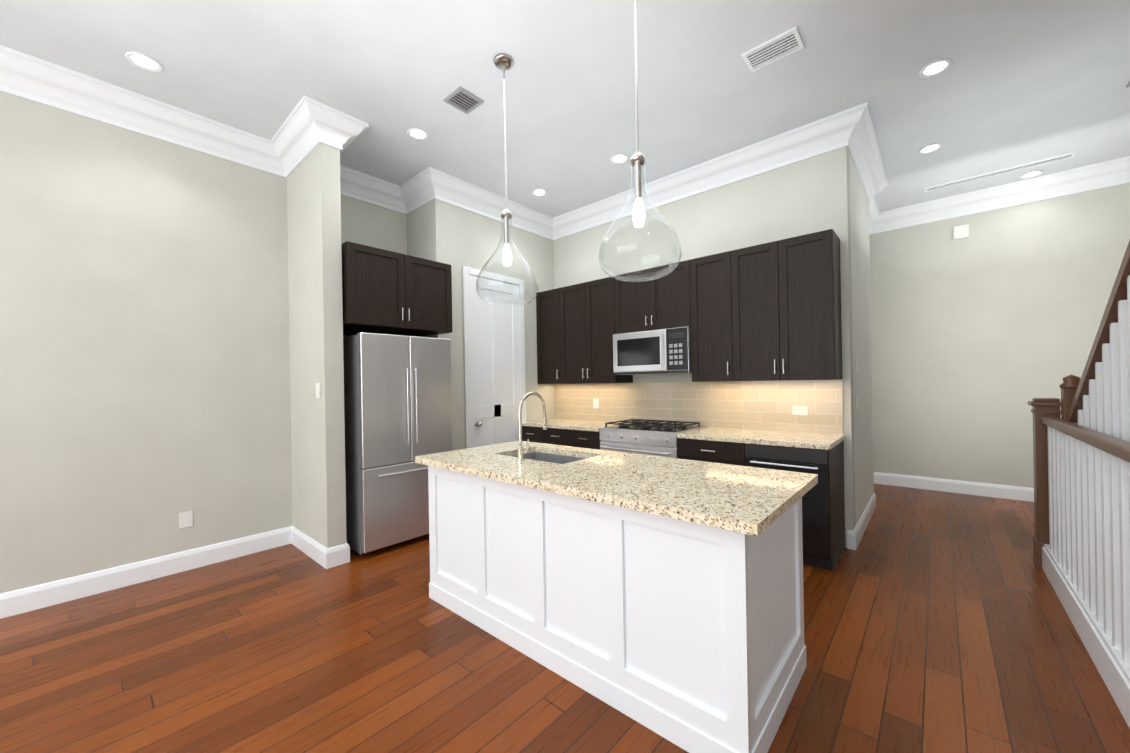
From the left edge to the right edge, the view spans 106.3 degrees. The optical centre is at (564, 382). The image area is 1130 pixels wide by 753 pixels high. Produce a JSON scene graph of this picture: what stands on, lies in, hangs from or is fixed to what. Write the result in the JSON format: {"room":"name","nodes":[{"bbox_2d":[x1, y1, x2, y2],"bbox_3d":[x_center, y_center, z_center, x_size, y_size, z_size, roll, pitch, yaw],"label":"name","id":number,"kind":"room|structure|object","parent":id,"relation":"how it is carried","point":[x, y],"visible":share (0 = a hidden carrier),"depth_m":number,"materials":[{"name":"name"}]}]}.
{"room":"kitchen","nodes":[
{"label":"kitchen","id":0,"kind":"room"},
{"bbox_2d":[0,91,406,593],"bbox_3d":[-3.729,-0.285,2.519,0.150,3.500,5.900,-1,0,41],"label":"wall","id":1,"kind":"structure","parent":0,"point":[144,355],"depth_m":3.08,"materials":[{"name":"paint"}]},
{"bbox_2d":[0,527,287,618],"bbox_3d":[-4.006,1.394,2.042,0.018,0.150,4.720,-1,0,41],"label":"baseboard","id":2,"kind":"structure","parent":1,"relation":"attached to","point":[23,600],"depth_m":3.04,"materials":[{"name":"white wood"}]},
{"bbox_2d":[0,45,290,177],"bbox_3d":[-3.961,-1.924,2.053,0.160,0.214,4.570,-1,0,41],"label":"crown molding","id":3,"kind":"structure","parent":1,"relation":"attached to","point":[22,75],"depth_m":3.00,"materials":[{"name":"white wood"}]},
{"bbox_2d":[179,511,192,528],"bbox_3d":[-2.932,1.061,3.276,0.006,0.120,0.080,-1,0,41],"label":"electrical outlet","id":4,"kind":"object","parent":1,"relation":"attached to","point":[186,518],"depth_m":3.27,"materials":[{"name":"white plastic"}]},
{"bbox_2d":[340,169,408,214],"bbox_3d":[-2.027,-1.956,4.253,0.160,0.214,1.010,-1,0,41],"label":"crown molding","id":5,"kind":"structure","parent":1,"relation":"attached to","point":[357,185],"depth_m":4.32,"materials":[{"name":"white"}]},
{"bbox_2d":[341,241,452,336],"bbox_3d":[-1.728,-0.795,4.001,0.901,0.650,0.960,-1,0,41],"label":"upper cabinet","id":6,"kind":"object","parent":1,"relation":"attached to","point":[388,292],"visible":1,"depth_m":3.67,"materials":[{"name":"brown wood"}]},
{"bbox_2d":[287,143,346,547],"bbox_3d":[-2.126,-0.313,3.599,0.830,3.500,0.140,-1,0,41],"label":"wall","id":7,"kind":"structure","parent":0,"point":[316,339],"depth_m":3.38,"materials":[{"name":"paint"}]},
{"bbox_2d":[268,95,335,172],"bbox_3d":[-2.120,-1.955,3.383,0.810,0.214,0.180,-1,0,41],"label":"crown molding","id":8,"kind":"structure","parent":7,"relation":"attached to","point":[309,125],"depth_m":3.32,"materials":[{"name":"white wood"}]},
{"bbox_2d":[288,526,335,568],"bbox_3d":[-2.124,1.362,3.531,0.818,0.150,0.038,-1,0,41],"label":"baseboard","id":9,"kind":"structure","parent":7,"relation":"attached to","point":[326,557],"depth_m":3.44,"materials":[{"name":"white wood"}]},
{"bbox_2d":[316,383,319,397],"bbox_3d":[-1.956,0.064,3.353,0.080,0.120,0.010,-1,0,41],"label":"switch plate","id":10,"kind":"object","parent":7,"relation":"attached to","point":[317,384],"depth_m":3.34,"materials":[{"name":"white plastic"}]},
{"bbox_2d":[336,543,349,564],"bbox_3d":[-2.037,1.361,3.631,0.818,0.150,0.048,-1,0,41],"label":"baseboard","id":11,"kind":"structure","parent":7,"relation":"attached to","point":[342,551],"depth_m":3.34,"materials":[{"name":"white wood"}]},
{"bbox_2d":[328,111,368,176],"bbox_3d":[-1.938,-1.958,3.589,0.810,0.214,0.190,-1,0,41],"label":"crown molding","id":12,"kind":"structure","parent":7,"relation":"attached to","point":[348,128],"depth_m":3.35,"materials":[{"name":"white wood"}]},
{"bbox_2d":[407,199,554,450],"bbox_3d":[-0.985,-0.332,5.199,0.730,3.500,1.750,-1,0,41],"label":"wall","id":13,"kind":"structure","parent":0,"point":[456,238],"depth_m":4.64,"materials":[{"name":"paint"}]},
{"bbox_2d":[400,173,430,212],"bbox_3d":[-1.524,-1.965,4.377,0.390,0.214,0.160,-1,0,41],"label":"crown molding","id":14,"kind":"structure","parent":13,"relation":"attached to","point":[410,199],"depth_m":4.45,"materials":[{"name":"white"}]},
{"bbox_2d":[420,167,551,236],"bbox_3d":[-0.792,-1.978,4.779,0.160,0.214,1.730,-1,0,41],"label":"crown molding","id":15,"kind":"structure","parent":13,"relation":"attached to","point":[434,184],"depth_m":4.61,"materials":[{"name":"white"}]},
{"bbox_2d":[462,266,525,447],"bbox_3d":[-0.751,0.084,4.833,0.090,2.660,0.880,-1,0,41],"label":"door","id":16,"kind":"structure","parent":13,"relation":"attached to","point":[494,365],"depth_m":4.82,"materials":[{"name":"white wood"}]},
{"bbox_2d":[0,483,1129,752],"bbox_3d":[0.266,1.445,2.028,6.750,0.100,10.700,-1,0,41],"label":"floor","id":17,"kind":"structure","parent":0,"point":[936,621],"depth_m":2.10,"materials":[{"name":"brown wood"}]},
{"bbox_2d":[343,332,451,554],"bbox_3d":[-1.638,0.514,3.958,0.866,1.830,0.835,-1,0,41],"label":"fridge","id":18,"kind":"object","parent":17,"relation":"on","point":[397,406],"visible":0.69,"depth_m":3.58,"materials":[{"name":"grey metal"}]},
{"bbox_2d":[522,427,573,446],"bbox_3d":[-0.001,0.956,5.084,0.858,0.890,0.647,-1,0,41],"label":"base cabinet","id":19,"kind":"object","parent":17,"relation":"on","point":[551,435],"depth_m":4.80,"materials":[{"name":"brown wood"}]},
{"bbox_2d":[522,419,625,430],"bbox_3d":[0.113,0.488,4.967,1.196,0.040,0.662,-1,0,41],"label":"countertop","id":20,"kind":"structure","parent":19,"relation":"on","point":[562,424],"depth_m":4.85,"materials":[{"name":"beige stone"}]},
{"bbox_2d":[574,431,600,449],"bbox_3d":[0.403,0.948,4.729,0.458,0.890,0.647,-1,0,41],"label":"base cabinet","id":21,"kind":"object","parent":17,"relation":"on","point":[583,439],"depth_m":4.44,"materials":[{"name":"brown wood"}]},
{"bbox_2d":[423,464,806,752],"bbox_3d":[0.133,0.953,2.424,2.034,0.890,0.824,-1,0,41],"label":"kitchen island","id":22,"kind":"object","parent":17,"relation":"on","point":[663,597],"depth_m":1.80,"materials":[{"name":"white wood"}]},
{"bbox_2d":[415,440,817,539],"bbox_3d":[0.121,0.487,2.420,2.144,0.041,0.924,-1,0,41],"label":"island countertop","id":23,"kind":"structure","parent":22,"relation":"on","point":[745,500],"depth_m":2.00,"materials":[{"name":"beige stone"}]},
{"bbox_2d":[515,392,546,459],"bbox_3d":[-0.186,0.265,2.615,0.103,0.416,0.257,-1,0,41],"label":"faucet","id":24,"kind":"object","parent":23,"relation":"on","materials":[{"name":"silver metal"}]},
{"bbox_2d":[599,419,704,457],"bbox_3d":[0.869,0.896,4.262,0.848,0.979,0.696,-1,0,41],"label":"range","id":25,"kind":"object","parent":17,"relation":"on","point":[649,437],"visible":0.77,"depth_m":4.06,"materials":[{"name":"silver metal"}]},
{"bbox_2d":[677,435,745,465],"bbox_3d":[1.437,0.930,3.815,0.581,0.890,0.653,-1,0,41],"label":"base cabinet","id":26,"kind":"object","parent":17,"relation":"on","point":[724,451],"depth_m":3.55,"materials":[{"name":"brown wood"}]},
{"bbox_2d":[746,443,844,570],"bbox_3d":[1.848,0.922,3.454,0.635,0.890,0.653,-1,0,41],"label":"dishwasher","id":27,"kind":"object","parent":17,"relation":"on","point":[823,506],"depth_m":3.11,"materials":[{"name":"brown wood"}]},
{"bbox_2d":[678,427,844,450],"bbox_3d":[1.646,0.461,3.618,1.167,0.040,0.662,-1,0,41],"label":"countertop","id":28,"kind":"structure","parent":27,"relation":"on","point":[743,434],"depth_m":3.48,"materials":[{"name":"beige stone"}]},
{"bbox_2d":[1028,398,1129,727],"bbox_3d":[2.309,0.746,1.300,0.722,1.225,4.384,-1,0,41],"label":"stair railing","id":29,"kind":"object","parent":17,"relation":"on","point":[1081,547],"visible":0.98,"depth_m":2.15,"materials":[{"name":"white wood"}]},
{"bbox_2d":[1059,240,1129,441],"bbox_3d":[2.888,-0.234,1.261,1.446,3.165,3.119,-1,0,41],"label":"stair railing","id":30,"kind":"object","parent":17,"relation":"on","point":[1096,397],"depth_m":2.16,"materials":[{"name":"white wood"}]},
{"bbox_2d":[0,0,1129,217],"bbox_3d":[0.203,-2.165,2.030,6.750,0.120,10.700,-1,0,41],"label":"ceiling","id":31,"kind":"structure","parent":0,"point":[1017,82],"depth_m":2.91,"materials":[{"name":"paint"}]},
{"bbox_2d":[125,51,162,71],"bbox_3d":[-2.691,-2.048,2.712,0.176,0.008,0.176,-1,0,41],"label":"recessed light","id":32,"kind":"object","parent":31,"relation":"in","point":[144,61],"visible":1,"depth_m":2.71,"materials":[{"name":"white"}]},
{"bbox_2d":[407,128,428,139],"bbox_3d":[-1.228,-2.073,3.543,0.176,0.008,0.176,-1,0,41],"label":"recessed light","id":33,"kind":"object","parent":31,"relation":"in","point":[417,134],"visible":1,"depth_m":3.54,"materials":[{"name":"white"}]},
{"bbox_2d":[443,87,483,113],"bbox_3d":[-0.749,-2.081,3.134,0.210,0.011,0.210,-1,0,41],"label":"ceiling vent","id":34,"kind":"object","parent":31,"relation":"in","point":[463,100],"visible":0.96,"depth_m":3.13,"materials":[{"name":"grey metal"}]},
{"bbox_2d":[476,53,538,306],"bbox_3d":[-0.385,-1.295,2.759,0.406,1.593,0.406,-1,0,41],"label":"pendant light","id":35,"kind":"object","parent":31,"relation":"hanging from","point":[503,62],"visible":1,"depth_m":2.75,"materials":[{"name":"clear glass"}]},
{"bbox_2d":[532,189,546,195],"bbox_3d":[-0.280,-2.089,4.666,0.176,0.008,0.176,-1,0,41],"label":"recessed light","id":36,"kind":"object","parent":31,"relation":"in","point":[539,192],"visible":1,"depth_m":4.67,"materials":[{"name":"white"}]},
{"bbox_2d":[610,154,628,163],"bbox_3d":[0.514,-2.103,3.995,0.176,0.008,0.176,-1,0,41],"label":"recessed light","id":37,"kind":"object","parent":31,"relation":"in","point":[619,159],"visible":1,"depth_m":3.99,"materials":[{"name":"white"}]},
{"bbox_2d":[599,0,681,281],"bbox_3d":[0.358,-1.309,2.106,0.406,1.593,0.406,-1,0,41],"label":"pendant light","id":38,"kind":"object","parent":31,"relation":"hanging from","point":[637,163],"visible":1,"depth_m":2.10,"materials":[{"name":"clear glass"}]},
{"bbox_2d":[741,26,803,71],"bbox_3d":[1.326,-2.117,2.708,0.320,0.011,0.200,-1,0,41],"label":"ceiling vent","id":39,"kind":"object","parent":31,"relation":"in","point":[780,46],"visible":0.96,"depth_m":2.70,"materials":[{"name":"white metal"}]},
{"bbox_2d":[918,143,942,153],"bbox_3d":[3.367,-2.153,3.908,0.176,0.008,0.176,-1,0,41],"label":"recessed light","id":40,"kind":"object","parent":31,"relation":"in","point":[930,148],"visible":1,"depth_m":3.91,"materials":[{"name":"white plastic"}]},
{"bbox_2d":[919,59,952,77],"bbox_3d":[2.526,-2.139,2.891,0.176,0.008,0.176,-1,0,41],"label":"recessed light","id":41,"kind":"object","parent":31,"relation":"in","point":[935,68],"visible":1,"depth_m":2.89,"materials":[{"name":"white"}]},
{"bbox_2d":[924,151,1076,192],"bbox_3d":[4.462,-2.171,4.411,1.100,0.011,0.130,-1,0,41],"label":"air vent slot","id":42,"kind":"object","parent":31,"relation":"attached to","point":[1007,170],"visible":0.94,"depth_m":4.36,"materials":[{"name":"white"}]},
{"bbox_2d":[1019,171,1043,178],"bbox_3d":[4.898,-2.179,4.453,0.176,0.008,0.176,-1,0,41],"label":"recessed light","id":43,"kind":"object","parent":31,"relation":"in","point":[1030,174],"visible":0.94,"depth_m":4.45,"materials":[{"name":"white"}]},
{"bbox_2d":[553,147,855,547],"bbox_3d":[0.870,-0.364,4.833,4.000,3.500,0.150,-1,0,41],"label":"wall","id":44,"kind":"structure","parent":0,"point":[806,196],"depth_m":3.98,"materials":[{"name":"paint"}]},
{"bbox_2d":[536,287,563,383],"bbox_3d":[-0.073,-0.561,5.331,0.463,1.155,0.337,-1,0,41],"label":"upper cabinet","id":45,"kind":"object","parent":44,"relation":"attached to","point":[549,303],"depth_m":5.21,"materials":[{"name":"brown wood"}]},
{"bbox_2d":[564,275,632,383],"bbox_3d":[0.351,-0.568,4.957,0.928,1.155,0.337,-1,0,41],"label":"upper cabinet","id":46,"kind":"object","parent":44,"relation":"attached to","point":[591,308],"depth_m":4.79,"materials":[{"name":"brown wood"}]},
{"bbox_2d":[620,259,691,333],"bbox_3d":[0.969,-0.842,4.410,0.860,0.630,0.337,-1,0,41],"label":"upper cabinet","id":47,"kind":"object","parent":44,"relation":"attached to","point":[665,302],"depth_m":4.23,"materials":[{"name":"brown wood"}]},
{"bbox_2d":[613,327,691,374],"bbox_3d":[0.942,-0.303,4.368,0.844,0.435,0.446,-1,0,41],"label":"microwave","id":48,"kind":"object","parent":47,"relation":"attached to","point":[660,351],"visible":0.96,"depth_m":4.20,"materials":[{"name":"silver metal"}]},
{"bbox_2d":[545,102,871,239],"bbox_3d":[1.073,-2.010,4.424,3.430,0.214,0.160,-1,0,41],"label":"crown molding","id":49,"kind":"structure","parent":44,"relation":"attached to","point":[849,128],"depth_m":3.95,"materials":[{"name":"white"}]},
{"bbox_2d":[691,249,739,381],"bbox_3d":[1.441,-0.588,3.999,0.515,1.155,0.337,-1,0,41],"label":"upper cabinet","id":50,"kind":"object","parent":44,"relation":"attached to","point":[715,331],"depth_m":3.85,"materials":[{"name":"brown wood"}]},
{"bbox_2d":[740,229,841,380],"bbox_3d":[1.850,-0.595,3.639,0.835,1.155,0.337,-1,0,41],"label":"upper cabinet","id":51,"kind":"object","parent":44,"relation":"attached to","point":[770,311],"depth_m":3.44,"materials":[{"name":"brown wood"}]},
{"bbox_2d":[849,154,873,524],"bbox_3d":[2.810,-0.399,4.125,0.150,3.500,1.350,-1,0,41],"label":"wall","id":52,"kind":"structure","parent":0,"point":[861,338],"depth_m":3.99,"materials":[{"name":"grey paint"}]},
{"bbox_2d":[856,395,858,409],"bbox_3d":[2.553,0.176,3.700,0.006,0.120,0.160,-1,0,41],"label":"switch plate","id":53,"kind":"object","parent":52,"relation":"attached to","point":[857,397],"depth_m":3.68,"materials":[{"name":"white plastic"}]},
{"bbox_2d":[848,493,875,549],"bbox_3d":[2.849,1.276,4.015,0.028,0.150,1.536,-1,0,41],"label":"baseboard","id":54,"kind":"structure","parent":52,"relation":"attached to","point":[854,537],"depth_m":3.73,"materials":[{"name":"white wood"}]},
{"bbox_2d":[869,183,1129,487],"bbox_3d":[4.375,-0.425,5.412,5.000,3.500,0.150,-1,0,41],"label":"wall","id":55,"kind":"structure","parent":0,"point":[984,333],"depth_m":4.90,"materials":[{"name":"paint"}]},
{"bbox_2d":[874,472,1033,501],"bbox_3d":[5.080,1.237,4.704,2.750,0.150,0.018,-1,0,41],"label":"baseboard","id":56,"kind":"structure","parent":55,"relation":"attached to","point":[937,484],"depth_m":5.05,"materials":[{"name":"white wood"}]},
{"bbox_2d":[954,224,968,239],"bbox_3d":[4.676,-1.776,5.003,0.130,0.150,0.033,-1,0,41],"label":"switch plate","id":57,"kind":"object","parent":55,"relation":"attached to","point":[962,231],"depth_m":4.99,"materials":[{"name":"white plastic"}]},
{"bbox_2d":[880,156,1129,231],"bbox_3d":[4.972,-2.078,4.656,2.400,0.214,0.160,-1,0,41],"label":"crown molding","id":58,"kind":"structure","parent":55,"relation":"attached to","point":[1114,172],"depth_m":4.68,"materials":[{"name":"white"}]}
]}

